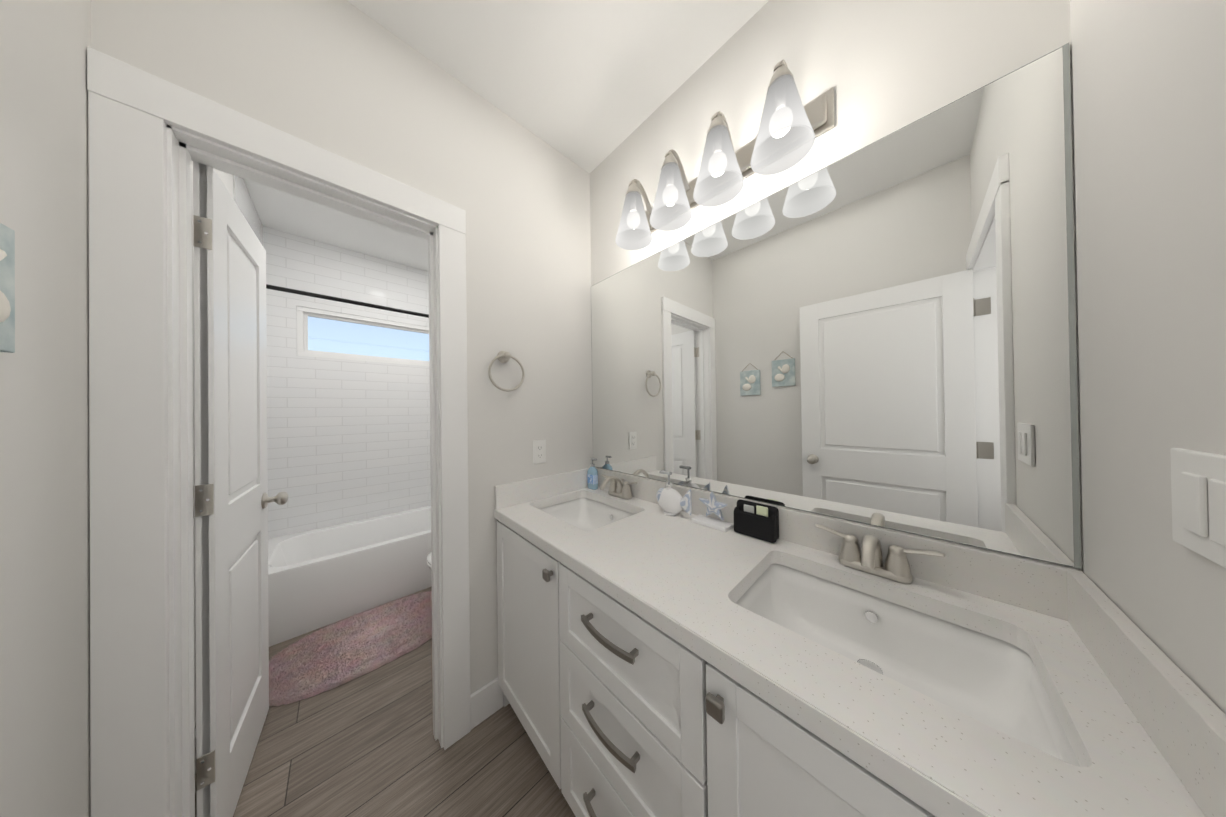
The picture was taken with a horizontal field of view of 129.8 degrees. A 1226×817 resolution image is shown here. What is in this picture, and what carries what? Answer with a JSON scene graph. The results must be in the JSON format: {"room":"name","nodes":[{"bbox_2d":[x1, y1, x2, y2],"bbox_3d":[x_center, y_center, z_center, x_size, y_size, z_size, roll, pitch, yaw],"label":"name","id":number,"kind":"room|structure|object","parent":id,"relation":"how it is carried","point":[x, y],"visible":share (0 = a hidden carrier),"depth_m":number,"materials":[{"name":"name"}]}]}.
{"room":"bathroom","nodes":[
{"label":"bathroom","id":0,"kind":"room"},
{"bbox_2d":[0,0,232,816],"bbox_3d":[-1.175,-0.017,0.548,0.120,2.720,4.440,0,0,-43],"label":"wall","id":1,"kind":"structure","parent":0,"point":[44,583],"depth_m":0.56,"materials":[{"name":"white paint"}]},
{"bbox_2d":[0,223,14,352],"bbox_3d":[-0.967,-0.235,0.433,0.025,0.278,0.164,0,0,-43],"label":"framed picture","id":2,"kind":"object","parent":1,"relation":"attached to","point":[7,289],"visible":0.96,"depth_m":0.48,"materials":[{"name":"blue"}]},
{"bbox_2d":[194,728,195,774],"bbox_3d":[-1.641,1.285,1.158,0.014,0.135,1.081,0,0,-43],"label":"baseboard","id":3,"kind":"structure","parent":1,"relation":"attached to","point":[195,728],"depth_m":1.06,"materials":[{"name":"white wood"}]},
{"bbox_2d":[91,0,592,693],"bbox_3d":[-0.639,-0.021,1.277,1.660,2.720,0.120,0,0,-43],"label":"wall","id":4,"kind":"structure","parent":0,"point":[345,78],"depth_m":1.23,"materials":[{"name":"white paint"}]},
{"bbox_2d":[193,161,287,816],"bbox_3d":[-1.348,0.312,1.045,0.178,2.055,0.644,0,0,-43],"label":"door","id":5,"kind":"structure","parent":4,"relation":"in","point":[232,499],"depth_m":0.93,"materials":[{"name":"white wood"}]},
{"bbox_2d":[87,47,470,816],"bbox_3d":[-0.946,0.258,0.980,0.798,2.167,0.162,0,0,-43],"label":"door frame","id":6,"kind":"structure","parent":4,"relation":"attached to","point":[151,137],"depth_m":0.70,"materials":[{"name":"white wood"}]},
{"bbox_2d":[471,677,498,703],"bbox_3d":[-0.436,1.271,1.539,0.700,0.135,0.016,0,0,-43],"label":"baseboard","id":7,"kind":"structure","parent":4,"relation":"attached to","point":[493,684],"depth_m":1.24,"materials":[{"name":"white wood"}]},
{"bbox_2d":[488,351,524,391],"bbox_3d":[-0.486,-0.171,1.302,0.168,0.190,0.055,0,0,-43],"label":"towel ring","id":8,"kind":"object","parent":4,"relation":"attached to","point":[503,356],"visible":1,"depth_m":1.29,"materials":[{"name":"silver metal"}]},
{"bbox_2d":[533,440,545,463],"bbox_3d":[-0.368,0.217,1.440,0.072,0.116,0.008,0,0,-43],"label":"electrical outlet plate","id":9,"kind":"object","parent":4,"relation":"attached to","point":[539,451],"visible":1,"depth_m":1.44,"materials":[{"name":"white plastic"}]},
{"bbox_2d":[494,468,588,507],"bbox_3d":[-0.322,0.395,1.470,0.554,0.102,0.020,0,0,-43],"label":"backsplash","id":10,"kind":"structure","parent":4,"relation":"attached to","point":[518,492],"depth_m":1.41,"materials":[{"name":"white stone"}]},
{"bbox_2d":[263,226,430,538],"bbox_3d":[-2.058,0.006,2.687,1.540,2.720,0.120,0,0,-43],"label":"tiled wall","id":11,"kind":"structure","parent":0,"point":[348,441],"depth_m":2.40,"materials":[{"name":"tile"}]},
{"bbox_2d":[233,175,262,245],"bbox_3d":[-1.748,0.000,2.361,1.540,2.720,0.780,0,0,-43],"label":"wall","id":12,"kind":"structure","parent":11,"relation":"attached to","point":[242,198],"depth_m":1.75,"materials":[{"name":"white paint"}]},
{"bbox_2d":[266,284,428,317],"bbox_3d":[-1.545,-0.719,2.139,1.522,0.052,0.052,0,0,-43],"label":"curtain rod","id":13,"kind":"object","parent":12,"relation":"attached to","point":[288,290],"visible":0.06,"depth_m":1.90,"materials":[{"name":"black metal"}]},
{"bbox_2d":[297,306,428,365],"bbox_3d":[-2.027,-0.609,2.700,1.270,0.390,0.070,0,0,-43],"label":"window","id":14,"kind":"structure","parent":11,"relation":"in","point":[303,313],"depth_m":2.45,"materials":[{"name":"white"}]},
{"bbox_2d":[195,586,575,816],"bbox_3d":[-0.513,1.362,1.068,1.780,0.050,4.560,0,0,-43],"label":"floor","id":15,"kind":"structure","parent":0,"point":[366,745],"depth_m":1.09,"materials":[{"name":"wood"}]},
{"bbox_2d":[268,506,431,646],"bbox_3d":[-1.742,1.155,2.365,1.524,0.410,0.748,0,0,-43],"label":"bathtub","id":16,"kind":"object","parent":15,"relation":"on","point":[321,577],"visible":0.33,"depth_m":1.96,"materials":[{"name":"white ceramic"}]},
{"bbox_2d":[269,591,431,705],"bbox_3d":[-1.423,1.338,1.700,0.906,0.027,0.585,0,0,-43],"label":"bath mat","id":17,"kind":"object","parent":15,"relation":"on","point":[333,655],"visible":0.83,"depth_m":1.59,"materials":[{"name":"pink fabric"}]},
{"bbox_2d":[427,552,430,568],"bbox_3d":[-0.856,0.949,1.990,0.734,0.795,0.450,0,0,-43],"label":"toilet","id":18,"kind":"object","parent":15,"relation":"on","point":[429,560],"visible":0.04,"depth_m":1.74,"materials":[{"name":"white ceramic"}]},
{"bbox_2d":[494,516,957,816],"bbox_3d":[0.196,0.901,0.914,0.612,0.850,1.526,0,0,-43],"label":"bathroom vanity","id":19,"kind":"object","parent":15,"relation":"on","point":[654,660],"depth_m":0.66,"materials":[{"name":"white wood"}]},
{"bbox_2d":[494,484,1225,816],"bbox_3d":[0.203,0.456,0.930,0.574,0.040,1.526,0,0,-43],"label":"countertop","id":20,"kind":"structure","parent":19,"relation":"on","point":[685,575],"depth_m":0.46,"materials":[{"name":"white stone"}]},
{"bbox_2d":[538,492,633,531],"bbox_3d":[-0.123,0.550,1.297,0.380,0.158,0.500,0,0,-43],"label":"sink","id":21,"kind":"object","parent":20,"relation":"in","point":[588,512],"depth_m":1.49,"materials":[{"name":"white ceramic"}]},
{"bbox_2d":[587,458,597,489],"bbox_3d":[-0.113,0.359,1.594,0.038,0.168,0.065,0,0,-43],"label":"soap bottle","id":22,"kind":"object","parent":20,"relation":"on","point":[592,476],"visible":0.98,"depth_m":1.58,"materials":[{"name":"blue plastic"}]},
{"bbox_2d":[600,474,636,498],"bbox_3d":[-0.002,0.386,1.415,0.159,0.110,0.252,0,0,-43],"label":"faucet","id":23,"kind":"object","parent":20,"relation":"on","point":[618,488],"visible":1,"depth_m":1.41,"materials":[{"name":"silver metal"}]},
{"bbox_2d":[656,470,691,515],"bbox_3d":[0.248,0.350,1.183,0.065,0.172,0.165,0,0,-43],"label":"dispenser","id":24,"kind":"object","parent":20,"relation":"on","point":[671,501],"visible":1,"depth_m":1.16,"materials":[{"name":"white ceramic"}]},
{"bbox_2d":[691,491,733,531],"bbox_3d":[0.369,0.371,1.074,0.066,0.125,0.137,0,0,-43],"label":"dish","id":25,"kind":"object","parent":20,"relation":"on","point":[713,505],"visible":0.96,"depth_m":1.07,"materials":[{"name":"white ceramic"}]},
{"bbox_2d":[734,499,778,542],"bbox_3d":[0.484,0.378,0.977,0.054,0.108,0.136,0,0,-43],"label":"pouch","id":26,"kind":"object","parent":20,"relation":"on","point":[756,520],"visible":1,"depth_m":0.95,"materials":[{"name":"black fabric"}]},
{"bbox_2d":[815,524,945,583],"bbox_3d":[0.651,0.374,0.725,0.159,0.110,0.252,0,0,-43],"label":"faucet","id":27,"kind":"object","parent":20,"relation":"on","point":[868,558],"visible":0.98,"depth_m":0.72,"materials":[{"name":"silver metal"}]},
{"bbox_2d":[734,556,1081,763],"bbox_3d":[0.530,0.537,0.608,0.380,0.158,0.500,0,0,-43],"label":"sink","id":28,"kind":"object","parent":20,"relation":"in","point":[989,673],"depth_m":0.65,"materials":[{"name":"white ceramic"}]},
{"bbox_2d":[244,0,768,270],"bbox_3d":[-0.550,-1.423,1.083,1.780,0.080,4.560,0,0,-43],"label":"ceiling","id":29,"kind":"structure","parent":0,"point":[589,86],"depth_m":1.15,"materials":[{"name":"white paint"}]},
{"bbox_2d":[590,0,1082,571],"bbox_3d":[0.722,-0.041,0.886,0.120,2.720,2.320,0,0,-43],"label":"wall","id":30,"kind":"structure","parent":0,"point":[882,68],"depth_m":0.86,"materials":[{"name":"white paint"}]},
{"bbox_2d":[625,179,656,232],"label":"sconce","id":31,"kind":"object","parent":30,"relation":"attached to","point":[634,185],"depth_m":1.28,"materials":[{"name":"silver metal"}]},
{"bbox_2d":[661,149,698,209],"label":"sconce","id":32,"kind":"object","parent":30,"relation":"attached to","point":[671,156],"depth_m":1.16,"materials":[{"name":"silver metal"}]},
{"bbox_2d":[707,111,756,178],"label":"sconce","id":33,"kind":"object","parent":30,"relation":"attached to","point":[744,154],"depth_m":1.01,"materials":[{"name":"silver metal"}]},
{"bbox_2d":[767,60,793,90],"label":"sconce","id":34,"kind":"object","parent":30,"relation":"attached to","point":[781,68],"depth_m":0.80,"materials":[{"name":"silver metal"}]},
{"bbox_2d":[804,87,833,137],"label":"sconce","id":35,"kind":"object","parent":30,"relation":"attached to","point":[819,110],"depth_m":0.86,"materials":[{"name":"silver metal"}]},
{"bbox_2d":[591,43,1080,568],"bbox_3d":[0.402,-0.198,1.129,0.006,1.055,1.524,0,0,-43],"label":"mirror","id":36,"kind":"object","parent":30,"relation":"attached to","point":[881,333],"visible":0.91,"depth_m":0.77,"materials":[{"name":"grey mirror"}]},
{"bbox_2d":[1070,0,1225,714],"bbox_3d":[0.433,-0.042,0.020,1.490,2.720,0.120,0,0,-43],"label":"wall","id":37,"kind":"structure","parent":0,"point":[1149,112],"depth_m":0.40,"materials":[{"name":"white paint"}]},
{"bbox_2d":[1170,448,1225,567],"bbox_3d":[0.640,0.107,0.305,0.150,0.116,0.012,0,0,-43],"label":"switch plate","id":38,"kind":"object","parent":37,"relation":"attached to","point":[1198,485],"visible":0.98,"depth_m":0.32,"materials":[{"name":"white plastic"}]}
]}

